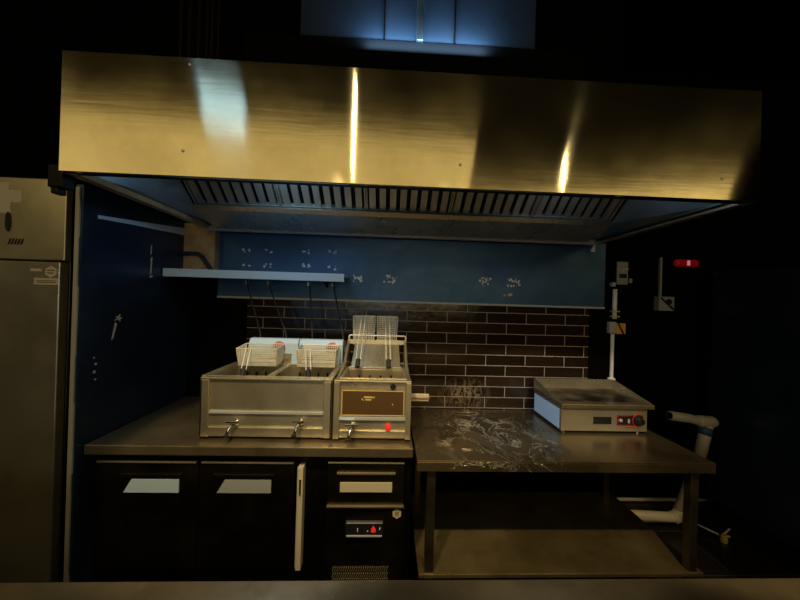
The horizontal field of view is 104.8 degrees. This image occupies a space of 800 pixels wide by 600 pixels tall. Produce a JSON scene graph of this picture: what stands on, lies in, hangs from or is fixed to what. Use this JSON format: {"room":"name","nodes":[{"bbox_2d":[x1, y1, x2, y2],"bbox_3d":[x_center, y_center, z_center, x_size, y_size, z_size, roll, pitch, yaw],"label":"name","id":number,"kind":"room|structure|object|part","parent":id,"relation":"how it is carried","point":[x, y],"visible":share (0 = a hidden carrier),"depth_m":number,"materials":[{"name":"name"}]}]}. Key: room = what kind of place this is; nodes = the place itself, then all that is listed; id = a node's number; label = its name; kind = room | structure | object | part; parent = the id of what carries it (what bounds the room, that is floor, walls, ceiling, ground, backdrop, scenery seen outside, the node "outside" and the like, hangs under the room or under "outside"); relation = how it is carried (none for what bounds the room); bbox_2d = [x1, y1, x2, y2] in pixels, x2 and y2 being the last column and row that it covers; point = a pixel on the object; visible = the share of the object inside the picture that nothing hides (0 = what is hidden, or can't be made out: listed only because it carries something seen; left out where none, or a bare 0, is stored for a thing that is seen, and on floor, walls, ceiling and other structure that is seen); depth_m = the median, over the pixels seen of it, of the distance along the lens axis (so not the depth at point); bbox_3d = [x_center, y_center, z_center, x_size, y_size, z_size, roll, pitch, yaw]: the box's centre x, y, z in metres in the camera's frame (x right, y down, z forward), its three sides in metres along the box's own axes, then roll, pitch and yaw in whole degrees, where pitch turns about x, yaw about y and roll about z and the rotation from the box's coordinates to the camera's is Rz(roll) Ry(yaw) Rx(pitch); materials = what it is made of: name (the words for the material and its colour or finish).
{"room":"commercial kitchen","nodes":[
{"label":"commercial kitchen","id":0,"kind":"room"},
{"bbox_2d":[0,0,192,222],"bbox_3d":[-2.742,-0.247,1.835,3.050,3.300,0.100,2,0,-2],"label":"wall","id":1,"kind":"structure","parent":0,"point":[34,34],"depth_m":1.81,"materials":[{"name":"black paint"}]},
{"bbox_2d":[69,185,188,581],"bbox_3d":[-1.210,0.513,1.435,0.025,1.870,0.618,2,0,-2],"label":"wall partition","id":2,"kind":"structure","parent":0,"point":[141,371],"depth_m":1.29,"materials":[{"name":"blue paint"}]},
{"bbox_2d":[63,187,80,581],"bbox_3d":[-1.199,0.517,1.123,0.016,1.860,0.006,2,0,-2],"label":"edging","id":3,"kind":"object","parent":2,"relation":"attached to","point":[70,453],"visible":1,"depth_m":1.12,"materials":[{"name":"beige paint"}]},
{"bbox_2d":[111,314,121,339],"bbox_3d":[-1.179,0.110,1.285,0.002,0.105,0.052,2,0,-2],"label":"film","id":4,"kind":"object","parent":2,"relation":"attached to","point":[118,317],"visible":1,"depth_m":1.27,"materials":[{"name":"beige paint"}]},
{"bbox_2d":[98,215,184,235],"bbox_3d":[-1.171,-0.354,1.446,0.002,0.080,0.520,2,0,-2],"label":"rail","id":5,"kind":"object","parent":2,"relation":"attached to","point":[177,230],"visible":1,"depth_m":1.44,"materials":[{"name":"silver metal"}]},
{"bbox_2d":[149,246,152,277],"bbox_3d":[-1.177,-0.182,1.460,0.002,0.153,0.020,2,0,-2],"label":"scratch mark","id":6,"kind":"object","parent":2,"relation":"attached to","point":[151,276],"visible":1,"depth_m":1.46,"materials":[{"name":"beige paint"}]},
{"bbox_2d":[246,299,589,410],"bbox_3d":[0.032,-0.165,1.893,2.500,3.300,0.200,2,0,-2],"label":"wall","id":7,"kind":"structure","parent":0,"point":[471,357],"depth_m":1.81,"materials":[{"name":"brown brick"}]},
{"bbox_2d":[183,223,219,269],"bbox_3d":[-1.102,-0.284,1.718,0.165,0.270,0.059,2,0,-2],"label":"trim","id":8,"kind":"structure","parent":7,"relation":"attached to","point":[203,241],"depth_m":1.69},
{"bbox_2d":[186,277,247,396],"bbox_3d":[-1.051,0.653,1.748,0.325,1.600,0.004,2,0,-2],"label":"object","id":9,"kind":"structure","parent":7,"relation":"attached to","point":[217,327],"depth_m":1.75,"materials":[{"name":"black paint"}]},
{"bbox_2d":[186,0,622,242],"bbox_3d":[0.063,-1.095,1.792,2.500,1.440,0.006,2,0,-2],"label":"trim","id":10,"kind":"structure","parent":7,"relation":"attached to","point":[594,28],"depth_m":1.82,"materials":[{"name":"black paint"}]},
{"bbox_2d":[47,50,761,244],"bbox_3d":[0.044,-0.522,1.359,2.282,0.452,0.768,2,0,-2],"label":"extractor hood","id":11,"kind":"object","parent":7,"relation":"attached to","point":[209,144],"depth_m":0.99,"materials":[{"name":"metal"}]},
{"bbox_3d":[-1.066,-0.375,0.970,0.044,0.090,0.040,2,0,-2],"label":"hood bracket","id":12,"kind":"part","parent":11,"relation":"part of","materials":[{"name":"black metal"}]},
{"bbox_3d":[-1.043,-0.570,1.325,0.012,0.357,0.753,2,0,-2],"label":"panel","id":13,"kind":"part","parent":11,"relation":"part of","materials":[{"name":"metal"}]},
{"bbox_2d":[178,0,220,58],"bbox_3d":[-0.891,-1.296,1.378,0.166,1.075,0.036,2,0,-2],"label":"bundle","id":14,"kind":"object","parent":11,"relation":"on","point":[209,32],"visible":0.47,"depth_m":1.37,"materials":[{"name":"black paint"}]},
{"bbox_3d":[0.029,-0.359,1.717,2.150,0.024,0.028,2,0,-2],"label":"rail","id":15,"kind":"part","parent":11,"relation":"part of","materials":[{"name":"grey metal"}]},
{"bbox_2d":[244,0,582,80],"bbox_3d":[0.071,-1.268,1.458,1.420,1.074,0.355,2,0,-2],"label":"ventilation duct","id":16,"kind":"object","parent":11,"relation":"attached to","point":[480,37],"visible":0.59,"depth_m":1.30,"materials":[{"name":"metal"}]},
{"bbox_3d":[1.178,-0.504,1.411,0.012,0.357,0.753,2,0,-2],"label":"panel","id":17,"kind":"part","parent":11,"relation":"part of","materials":[{"name":"metal"}]},
{"bbox_2d":[217,231,605,308],"bbox_3d":[0.096,-0.174,1.789,2.250,0.390,0.012,2,0,-2],"label":"cladding","id":18,"kind":"object","parent":7,"relation":"attached to","point":[427,271],"visible":0.98,"depth_m":1.79,"materials":[{"name":"blue"}]},
{"bbox_2d":[163,268,348,287],"bbox_3d":[-0.735,-0.112,1.650,0.894,0.067,0.211,2,0,-2],"label":"wall shelf","id":19,"kind":"object","parent":18,"relation":"attached to","point":[206,275],"visible":1,"depth_m":1.55,"materials":[{"name":"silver brushed steel"}]},
{"bbox_2d":[181,251,212,269],"bbox_3d":[-1.093,-0.203,1.674,0.174,0.120,0.022,2,0,-2],"label":"cable","id":20,"kind":"object","parent":19,"relation":"on","point":[189,253],"visible":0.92,"depth_m":1.67,"materials":[{"name":"black plastic"}]},
{"bbox_2d":[245,279,260,336],"bbox_3d":[-0.771,0.033,1.625,0.172,0.349,0.021,2,0,36],"label":"power cord","id":21,"kind":"object","parent":19,"relation":"hanging from","point":[247,280],"visible":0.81,"depth_m":1.62,"materials":[{"name":"black rubber"}]},
{"bbox_2d":[267,280,286,337],"bbox_3d":[-0.648,0.036,1.629,0.182,0.349,0.021,2,0,33],"label":"power cord","id":22,"kind":"object","parent":19,"relation":"hanging from","point":[269,281],"visible":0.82,"depth_m":1.63,"materials":[{"name":"black rubber"}]},
{"bbox_2d":[307,281,312,338],"bbox_3d":[-0.476,0.041,1.634,0.020,0.349,0.128,2,0,-27],"label":"power cord","id":23,"kind":"object","parent":19,"relation":"hanging from","point":[309,282],"visible":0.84,"depth_m":1.64,"materials":[{"name":"black rubber"}]},
{"bbox_2d":[331,282,343,338],"bbox_3d":[-0.332,0.046,1.640,0.021,0.349,0.143,2,0,-40],"label":"power cord","id":24,"kind":"object","parent":19,"relation":"hanging from","point":[333,283],"visible":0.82,"depth_m":1.64,"materials":[{"name":"black rubber"}]},
{"bbox_2d":[302,250,310,267],"bbox_3d":[-0.535,-0.237,1.762,0.053,0.106,0.004,2,0,-2],"label":"glue patch","id":25,"kind":"object","parent":18,"relation":"attached to","point":[303,251],"visible":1,"depth_m":1.76,"materials":[{"name":"white plastic"}]},
{"bbox_2d":[327,250,336,270],"bbox_3d":[-0.390,-0.229,1.768,0.054,0.121,0.004,2,0,-2],"label":"glue patch","id":26,"kind":"object","parent":18,"relation":"attached to","point":[329,251],"visible":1,"depth_m":1.77,"materials":[{"name":"white plastic"}]},
{"bbox_2d":[353,274,362,281],"bbox_3d":[-0.242,-0.124,1.774,0.057,0.046,0.004,2,0,-2],"label":"glue patch","id":27,"kind":"object","parent":18,"relation":"attached to","point":[355,277],"visible":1,"depth_m":1.77,"materials":[{"name":"white plastic"}]},
{"bbox_2d":[383,274,396,283],"bbox_3d":[-0.056,-0.119,1.781,0.084,0.056,0.004,2,0,-2],"label":"glue patch","id":28,"kind":"object","parent":18,"relation":"attached to","point":[387,275],"visible":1,"depth_m":1.78,"materials":[{"name":"white plastic"}]},
{"bbox_2d":[479,277,490,286],"bbox_3d":[0.498,-0.106,1.802,0.077,0.059,0.004,2,0,-2],"label":"glue patch","id":29,"kind":"object","parent":18,"relation":"attached to","point":[486,279],"visible":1,"depth_m":1.80,"materials":[{"name":"white plastic"}]},
{"bbox_2d":[507,278,520,286],"bbox_3d":[0.669,-0.101,1.809,0.083,0.055,0.004,2,0,-2],"label":"glue patch","id":30,"kind":"object","parent":18,"relation":"attached to","point":[510,279],"visible":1,"depth_m":1.81,"materials":[{"name":"white plastic"}]},
{"bbox_2d":[588,245,594,251],"bbox_3d":[1.130,-0.304,1.817,0.030,0.042,0.024,2,0,-2],"label":"clip","id":31,"kind":"object","parent":18,"relation":"attached to","point":[592,248],"visible":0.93,"depth_m":1.81,"materials":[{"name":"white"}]},
{"bbox_2d":[409,451,584,555],"bbox_3d":[0.099,1.067,1.792,2.000,0.840,0.004,2,0,-2],"label":"trim","id":32,"kind":"structure","parent":7,"relation":"attached to","point":[445,480],"depth_m":1.81,"materials":[{"name":"black paint"}]},
{"bbox_2d":[585,243,615,491],"bbox_3d":[1.188,0.589,1.835,0.150,1.860,0.004,2,0,-2],"label":"trim","id":33,"kind":"structure","parent":7,"relation":"attached to","point":[599,339],"depth_m":1.83,"materials":[{"name":"black paint"}]},
{"bbox_2d":[607,282,619,379],"bbox_3d":[1.262,0.190,1.820,0.051,0.587,0.039,2,0,-2],"label":"cable conduit","id":34,"kind":"object","parent":7,"relation":"attached to","point":[614,311],"visible":0.93,"depth_m":1.81,"materials":[{"name":"white plastic"}]},
{"bbox_2d":[609,3,623,491],"bbox_3d":[1.277,-0.128,2.096,0.006,3.300,0.510,2,0,-2],"label":"trim","id":35,"kind":"structure","parent":7,"relation":"attached to","point":[623,3],"depth_m":1.84,"materials":[{"name":"black paint"}]},
{"bbox_2d":[408,501,799,579],"bbox_3d":[0.066,1.532,-0.299,8.600,0.100,5.800,2,0,-2],"label":"floor","id":36,"kind":"structure","parent":0,"point":[744,555],"depth_m":1.89,"materials":[{"name":"tile"}]},
{"bbox_2d":[0,177,78,582],"bbox_3d":[-1.624,0.489,1.456,0.697,1.893,0.683,2,0,-2],"label":"fridge","id":37,"kind":"object","parent":36,"relation":"on","point":[37,225],"visible":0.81,"depth_m":1.13,"materials":[{"name":"metal"}]},
{"bbox_3d":[-1.617,0.573,1.134,0.692,1.444,0.033,2,0,-2],"label":"door","id":38,"kind":"part","parent":37,"relation":"part of","materials":[{"name":"metal"}]},
{"bbox_3d":[-1.589,-0.307,1.142,0.697,0.301,0.025,2,0,-2],"label":"control panel","id":39,"kind":"part","parent":37,"relation":"part of","materials":[{"name":"metal"}]},
{"bbox_2d":[36,280,55,282],"bbox_3d":[-1.296,-0.068,1.128,0.070,0.010,0.001,2,0,-2],"label":"print","id":40,"kind":"object","parent":37,"relation":"attached to","point":[37,281],"depth_m":1.13,"materials":[{"name":"brown"}]},
{"bbox_2d":[84,396,412,581],"bbox_3d":[-0.591,1.013,1.469,1.238,0.906,0.587,2,0,-2],"label":"fridge","id":41,"kind":"object","parent":36,"relation":"on","point":[172,503],"visible":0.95,"depth_m":1.20,"materials":[{"name":"black metal"}]},
{"bbox_3d":[-0.980,0.825,1.195,0.384,0.418,0.021,2,0,-2],"label":"door","id":42,"kind":"part","parent":41,"relation":"part of","materials":[{"name":"metal"}]},
{"bbox_3d":[-0.954,0.713,1.183,0.207,0.052,0.004,2,0,-2],"label":"grip plate","id":43,"kind":"part","parent":41,"relation":"part of","materials":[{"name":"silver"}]},
{"bbox_3d":[-0.605,0.723,1.196,0.207,0.052,0.004,2,0,-2],"label":"grip plate","id":44,"kind":"part","parent":41,"relation":"part of","materials":[{"name":"grey metal"}]},
{"bbox_3d":[-0.600,0.836,1.209,0.365,0.418,0.021,2,0,-2],"label":"door","id":45,"kind":"part","parent":41,"relation":"part of","materials":[{"name":"metal"}]},
{"bbox_2d":[84,396,412,457],"bbox_3d":[-0.578,0.579,1.470,1.238,0.038,0.587,2,0,-2],"label":"countertop","id":46,"kind":"structure","parent":41,"relation":"on","point":[173,429],"depth_m":1.20,"materials":[{"name":"metal"}]},
{"bbox_2d":[199,337,344,437],"bbox_3d":[-0.539,0.377,1.378,0.523,0.369,0.404,2,0,-2],"label":"fryer","id":47,"kind":"object","parent":41,"relation":"on","point":[280,400],"visible":0.9,"depth_m":1.24,"materials":[{"name":"metal"}]},
{"bbox_3d":[-0.777,0.428,1.226,0.034,0.227,0.012,2,0,-2],"label":"post","id":48,"kind":"part","parent":47,"relation":"part of","materials":[{"name":"metal"}]},
{"bbox_3d":[-0.792,0.304,1.366,0.012,0.008,0.268,2,0,-2],"label":"divider rail","id":49,"kind":"part","parent":47,"relation":"part of","materials":[{"name":"metal"}]},
{"bbox_2d":[223,419,239,437],"bbox_3d":[-0.658,0.502,1.204,0.048,0.054,0.066,2,0,-2],"label":"tap","id":50,"kind":"object","parent":47,"relation":"on","point":[232,426],"depth_m":1.23,"materials":[{"name":"silver metal"}]},
{"bbox_3d":[-0.663,0.387,1.375,0.246,0.159,0.254,2,0,-2],"label":"tank","id":51,"kind":"part","parent":47,"relation":"part of","materials":[{"name":"metal"}]},
{"bbox_2d":[236,343,283,374],"bbox_3d":[-0.644,0.273,1.374,0.183,0.132,0.218,2,0,-2],"label":"basket","id":52,"kind":"object","parent":47,"relation":"hanging from","point":[258,360],"visible":0.99,"depth_m":1.39,"materials":[{"name":"silver metal"}]},
{"bbox_3d":[-0.669,0.256,1.340,0.024,0.085,0.085,2,0,-13],"label":"handle","id":53,"kind":"part","parent":52,"relation":"part of","materials":[{"name":"silver metal"}]},
{"bbox_3d":[-0.538,0.526,1.237,0.451,0.030,0.010,2,0,-2],"label":"kick rail","id":54,"kind":"part","parent":47,"relation":"part of","materials":[{"name":"metal"}]},
{"bbox_3d":[-0.535,0.452,1.237,0.451,0.010,0.010,2,0,-2],"label":"trim rail","id":55,"kind":"part","parent":47,"relation":"part of","materials":[{"name":"grey metal"}]},
{"bbox_3d":[-0.535,0.432,1.245,0.503,0.219,0.006,2,0,-2],"label":"panel","id":56,"kind":"part","parent":47,"relation":"part of","materials":[{"name":"metal"}]},
{"bbox_3d":[-0.621,0.285,1.506,0.178,0.050,0.002,2,0,-2],"label":"plate","id":57,"kind":"part","parent":47,"relation":"part of","materials":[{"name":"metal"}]},
{"bbox_3d":[-0.537,0.311,1.376,0.012,0.008,0.268,2,0,-2],"label":"divider rail","id":58,"kind":"part","parent":47,"relation":"part of","materials":[{"name":"metal"}]},
{"bbox_3d":[-0.591,0.230,1.498,0.057,0.057,0.019,2,0,-2],"label":"thermostat knob","id":59,"kind":"part","parent":47,"relation":"part of","materials":[{"name":"red plastic"}]},
{"bbox_2d":[291,419,304,436],"bbox_3d":[-0.400,0.504,1.214,0.048,0.054,0.066,2,0,-2],"label":"tap","id":60,"kind":"object","parent":47,"relation":"on","point":[297,425],"depth_m":1.24,"materials":[{"name":"silver metal"}]},
{"bbox_3d":[-0.415,0.394,1.385,0.246,0.159,0.254,2,0,-2],"label":"tank","id":61,"kind":"part","parent":47,"relation":"part of","materials":[{"name":"metal"}]},
{"bbox_2d":[296,344,339,376],"bbox_3d":[-0.380,0.280,1.384,0.183,0.129,0.218,2,0,-2],"label":"basket","id":62,"kind":"object","parent":47,"relation":"on","point":[318,362],"visible":0.98,"depth_m":1.40,"materials":[{"name":"silver metal"}]},
{"bbox_3d":[-0.402,0.261,1.350,0.028,0.087,0.086,2,0,-15],"label":"handle","id":63,"kind":"part","parent":62,"relation":"part of","materials":[{"name":"silver metal"}]},
{"bbox_3d":[-0.382,0.261,1.444,0.183,0.082,0.105,2,6,-2],"label":"frame","id":64,"kind":"part","parent":62,"relation":"part of","materials":[{"name":"silver metal"}]},
{"bbox_3d":[-0.293,0.443,1.245,0.034,0.227,0.012,2,0,-2],"label":"post","id":65,"kind":"part","parent":47,"relation":"part of","materials":[{"name":"metal"}]},
{"bbox_3d":[-0.334,0.237,1.508,0.057,0.057,0.019,2,0,-2],"label":"thermostat knob","id":66,"kind":"part","parent":47,"relation":"part of","materials":[{"name":"red"}]},
{"bbox_3d":[-0.281,0.319,1.386,0.012,0.008,0.268,2,0,-2],"label":"divider rail","id":67,"kind":"part","parent":47,"relation":"part of","materials":[{"name":"metal"}]},
{"bbox_3d":[-0.140,0.972,1.229,0.317,0.295,0.018,2,0,-2],"label":"service panel","id":68,"kind":"part","parent":41,"relation":"part of","materials":[{"name":"metal"}]},
{"bbox_3d":[-0.135,0.725,1.228,0.304,0.172,0.021,2,0,-2],"label":"drawer","id":69,"kind":"part","parent":41,"relation":"part of","materials":[{"name":"metal"}]},
{"bbox_3d":[-0.134,0.738,1.214,0.205,0.038,0.004,2,0,-2],"label":"grip plate","id":70,"kind":"part","parent":41,"relation":"part of","materials":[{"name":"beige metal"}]},
{"bbox_2d":[332,334,429,441],"bbox_3d":[-0.073,0.379,1.413,0.400,0.393,0.450,2,0,-2],"label":"fryer","id":71,"kind":"object","parent":41,"relation":"on","point":[372,400],"visible":1,"depth_m":1.26,"materials":[{"name":"metal"}]},
{"bbox_3d":[-0.257,0.444,1.246,0.024,0.230,0.014,2,0,-2],"label":"post","id":72,"kind":"part","parent":71,"relation":"part of","materials":[{"name":"metal"}]},
{"bbox_2d":[345,421,357,441],"bbox_3d":[-0.193,0.522,1.219,0.053,0.058,0.072,2,0,-2],"label":"tap","id":73,"kind":"object","parent":71,"relation":"on","point":[351,427],"depth_m":1.25,"materials":[{"name":"silver metal"}]},
{"bbox_2d":[353,314,375,367],"bbox_3d":[-0.191,0.197,1.574,0.123,0.242,0.309,2,0,-2],"label":"basket","id":74,"kind":"object","parent":71,"relation":"hanging from","point":[366,318],"visible":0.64,"depth_m":1.64,"materials":[{"name":"silver metal"}]},
{"bbox_3d":[-0.193,0.180,1.544,0.025,0.208,0.194,2,0,0],"label":"handle","id":75,"kind":"part","parent":74,"relation":"part of","materials":[{"name":"silver metal"}]},
{"bbox_3d":[-0.194,0.163,1.684,0.123,0.154,0.090,2,0,-2],"label":"frame","id":76,"kind":"part","parent":74,"relation":"part of","materials":[{"name":"silver metal"}]},
{"bbox_3d":[-0.112,0.482,1.252,0.267,0.012,0.012,2,0,-2],"label":"trim rail","id":77,"kind":"part","parent":71,"relation":"part of","materials":[{"name":"grey metal"}]},
{"bbox_3d":[-0.114,0.544,1.254,0.267,0.024,0.008,2,0,-2],"label":"kick rail","id":78,"kind":"part","parent":71,"relation":"part of","materials":[{"name":"metal"}]},
{"bbox_3d":[-0.113,0.445,1.261,0.297,0.222,0.006,2,0,-2],"label":"panel","id":79,"kind":"part","parent":71,"relation":"part of","materials":[{"name":"metal"}]},
{"bbox_3d":[-0.110,0.420,1.256,0.254,0.104,0.005,2,0,-2],"label":"name plate","id":80,"kind":"part","parent":71,"relation":"part of","materials":[{"name":"brown metal"}]},
{"bbox_3d":[-0.116,0.403,1.384,0.277,0.159,0.219,2,0,-2],"label":"tank","id":81,"kind":"part","parent":71,"relation":"part of","materials":[{"name":"metal"}]},
{"bbox_2d":[348,334,405,344],"bbox_3d":[-0.117,0.206,1.604,0.301,0.049,0.015,2,0,-2],"label":"rail","id":82,"kind":"object","parent":71,"relation":"on","point":[351,341],"depth_m":1.60,"materials":[{"name":"silver metal"}]},
{"bbox_2d":[377,315,397,368],"bbox_3d":[-0.067,0.201,1.579,0.117,0.242,0.309,2,0,-2],"label":"basket","id":83,"kind":"object","parent":71,"relation":"hanging from","point":[388,361],"visible":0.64,"depth_m":1.65,"materials":[{"name":"silver metal"}]},
{"bbox_3d":[-0.070,0.166,1.688,0.117,0.154,0.090,2,0,-2],"label":"frame","id":84,"kind":"part","parent":83,"relation":"part of","materials":[{"name":"silver metal"}]},
{"bbox_3d":[-0.061,0.184,1.549,0.025,0.208,0.195,2,0,-5],"label":"handle","id":85,"kind":"part","parent":83,"relation":"part of","materials":[{"name":"silver metal"}]},
{"bbox_2d":[385,424,390,430],"bbox_3d":[-0.049,0.518,1.250,0.024,0.024,0.022,2,0,-2],"label":"lamp","id":86,"kind":"object","parent":71,"relation":"attached to","point":[387,426],"depth_m":1.25,"materials":[{"name":"red plastic"}]},
{"bbox_3d":[0.033,0.453,1.257,0.022,0.230,0.014,2,0,-2],"label":"post","id":87,"kind":"part","parent":71,"relation":"part of","materials":[{"name":"metal"}]},
{"bbox_3d":[0.084,0.426,1.347,0.085,0.030,0.017,2,0,-2],"label":"handle","id":88,"kind":"part","parent":71,"relation":"part of","materials":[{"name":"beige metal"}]},
{"bbox_2d":[0,578,799,599],"bbox_3d":[0.005,1.032,0.360,3.100,0.900,0.562,2,0,-2],"label":"countertop","id":89,"kind":"structure","parent":36,"relation":"on","point":[725,588],"depth_m":0.62,"materials":[{"name":"metal"}]},
{"bbox_2d":[410,409,715,579],"bbox_3d":[0.649,1.073,1.511,1.213,0.860,0.579,2,0,-2],"label":"prep table","id":90,"kind":"object","parent":36,"relation":"on","point":[456,534],"visible":0.84,"depth_m":1.38,"materials":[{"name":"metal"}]},
{"bbox_3d":[0.096,1.056,1.739,0.034,0.783,0.034,2,0,-2],"label":"leg","id":91,"kind":"part","parent":90,"relation":"part of","materials":[{"name":"metal"}]},
{"bbox_3d":[0.115,1.055,1.239,0.034,0.783,0.034,2,0,-2],"label":"leg","id":92,"kind":"part","parent":90,"relation":"part of","materials":[{"name":"metal"}]},
{"bbox_2d":[534,378,654,432],"bbox_3d":[1.006,0.554,1.630,0.464,0.198,0.310,2,0,-2],"label":"griddle","id":93,"kind":"object","parent":90,"relation":"on","point":[575,404],"visible":1,"depth_m":1.53,"materials":[{"name":"metal"}]},
{"bbox_3d":[1.006,0.519,1.639,0.464,0.022,0.292,2,0,-2],"label":"hot plate","id":94,"kind":"part","parent":93,"relation":"part of","materials":[{"name":"metal"}]},
{"bbox_3d":[1.125,0.589,1.508,0.130,0.051,0.003,2,0,-2],"label":"control plate","id":95,"kind":"part","parent":93,"relation":"part of","materials":[{"name":"black plastic"}]},
{"bbox_3d":[1.166,0.590,1.495,0.044,0.044,0.025,2,0,-2],"label":"knob","id":96,"kind":"part","parent":93,"relation":"part of","materials":[{"name":"black plastic"}]},
{"bbox_3d":[1.183,1.088,1.781,0.034,0.783,0.034,2,0,-2],"label":"leg","id":97,"kind":"part","parent":90,"relation":"part of","materials":[{"name":"metal"}]},
{"bbox_3d":[1.203,1.087,1.282,0.034,0.783,0.034,2,0,-2],"label":"leg","id":98,"kind":"part","parent":90,"relation":"part of","materials":[{"name":"metal"}]},
{"bbox_2d":[630,411,718,523],"bbox_3d":[1.781,1.119,2.069,0.688,0.755,0.078,2,0,-2],"label":"pipe","id":99,"kind":"object","parent":36,"relation":"on","point":[706,425],"visible":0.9,"depth_m":2.05,"materials":[{"name":"beige plastic"}]},
{"bbox_3d":[1.966,0.802,2.076,0.336,0.110,0.078,2,0,-2],"label":"tee arm","id":100,"kind":"part","parent":99,"relation":"part of","materials":[{"name":"beige plastic"}]},
{"bbox_2d":[698,524,729,543],"bbox_3d":[2.039,1.513,2.006,0.179,0.065,0.115,2,0,34],"label":"gas valve","id":101,"kind":"object","parent":36,"relation":"on","point":[723,537],"visible":0.94,"depth_m":1.97,"materials":[{"name":"yellow metal"}]},
{"bbox_2d":[599,0,799,80],"bbox_3d":[0.167,-1.866,-0.292,8.600,0.100,5.800,2,0,-2],"label":"ceiling","id":102,"kind":"structure","parent":0,"point":[757,39],"depth_m":2.06,"materials":[{"name":"black paint"}]},
{"bbox_2d":[610,71,799,497],"bbox_3d":[2.785,-0.082,2.460,3.050,3.300,0.100,2,0,-2],"label":"wall","id":103,"kind":"structure","parent":0,"point":[661,357],"depth_m":2.39,"materials":[{"name":"black paint"}]},
{"bbox_2d":[607,322,625,333],"bbox_3d":[1.280,0.165,1.821,0.097,0.070,0.040,2,0,-2],"label":"junction box","id":104,"kind":"object","parent":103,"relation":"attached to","point":[612,327],"visible":1,"depth_m":1.81,"materials":[{"name":"grey plastic"}]},
{"bbox_2d":[616,262,632,284],"bbox_3d":[1.699,-0.201,2.334,0.138,0.172,0.064,2,0,-2],"label":"switch","id":105,"kind":"object","parent":103,"relation":"attached to","point":[622,268],"visible":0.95,"depth_m":2.31,"materials":[{"name":"grey plastic"}]},
{"bbox_2d":[619,274,626,277],"bbox_3d":[1.675,-0.180,2.313,0.055,0.030,0.003,2,0,-2],"label":"switch","id":106,"kind":"object","parent":105,"relation":"attached to","point":[620,275],"depth_m":2.31,"materials":[{"name":"black plastic"}]},
{"bbox_2d":[654,257,673,310],"bbox_3d":[2.020,-0.121,2.345,0.120,0.408,0.066,2,0,-2],"label":"box","id":107,"kind":"object","parent":103,"relation":"attached to","point":[660,303],"visible":1,"depth_m":2.33,"materials":[{"name":"grey plastic"}]},
{"bbox_3d":[2.014,0.027,2.320,0.103,0.093,0.012,2,0,1],"label":"plug cord","id":108,"kind":"part","parent":107,"relation":"part of","materials":[{"name":"black plastic"}]},
{"bbox_2d":[617,498,713,501],"bbox_3d":[1.996,1.527,2.358,1.540,0.023,0.023,2,0,-2],"label":"baseboard","id":109,"kind":"structure","parent":103,"relation":"attached to","point":[620,499],"depth_m":2.35,"materials":[{"name":"beige paint"}]},
{"bbox_2d":[674,259,698,266],"bbox_3d":[2.197,-0.282,2.363,0.185,0.055,0.045,2,0,-2],"label":"beacon","id":110,"kind":"object","parent":103,"relation":"attached to","point":[678,262],"visible":1,"depth_m":2.35,"materials":[{"name":"red plastic"}]}
]}

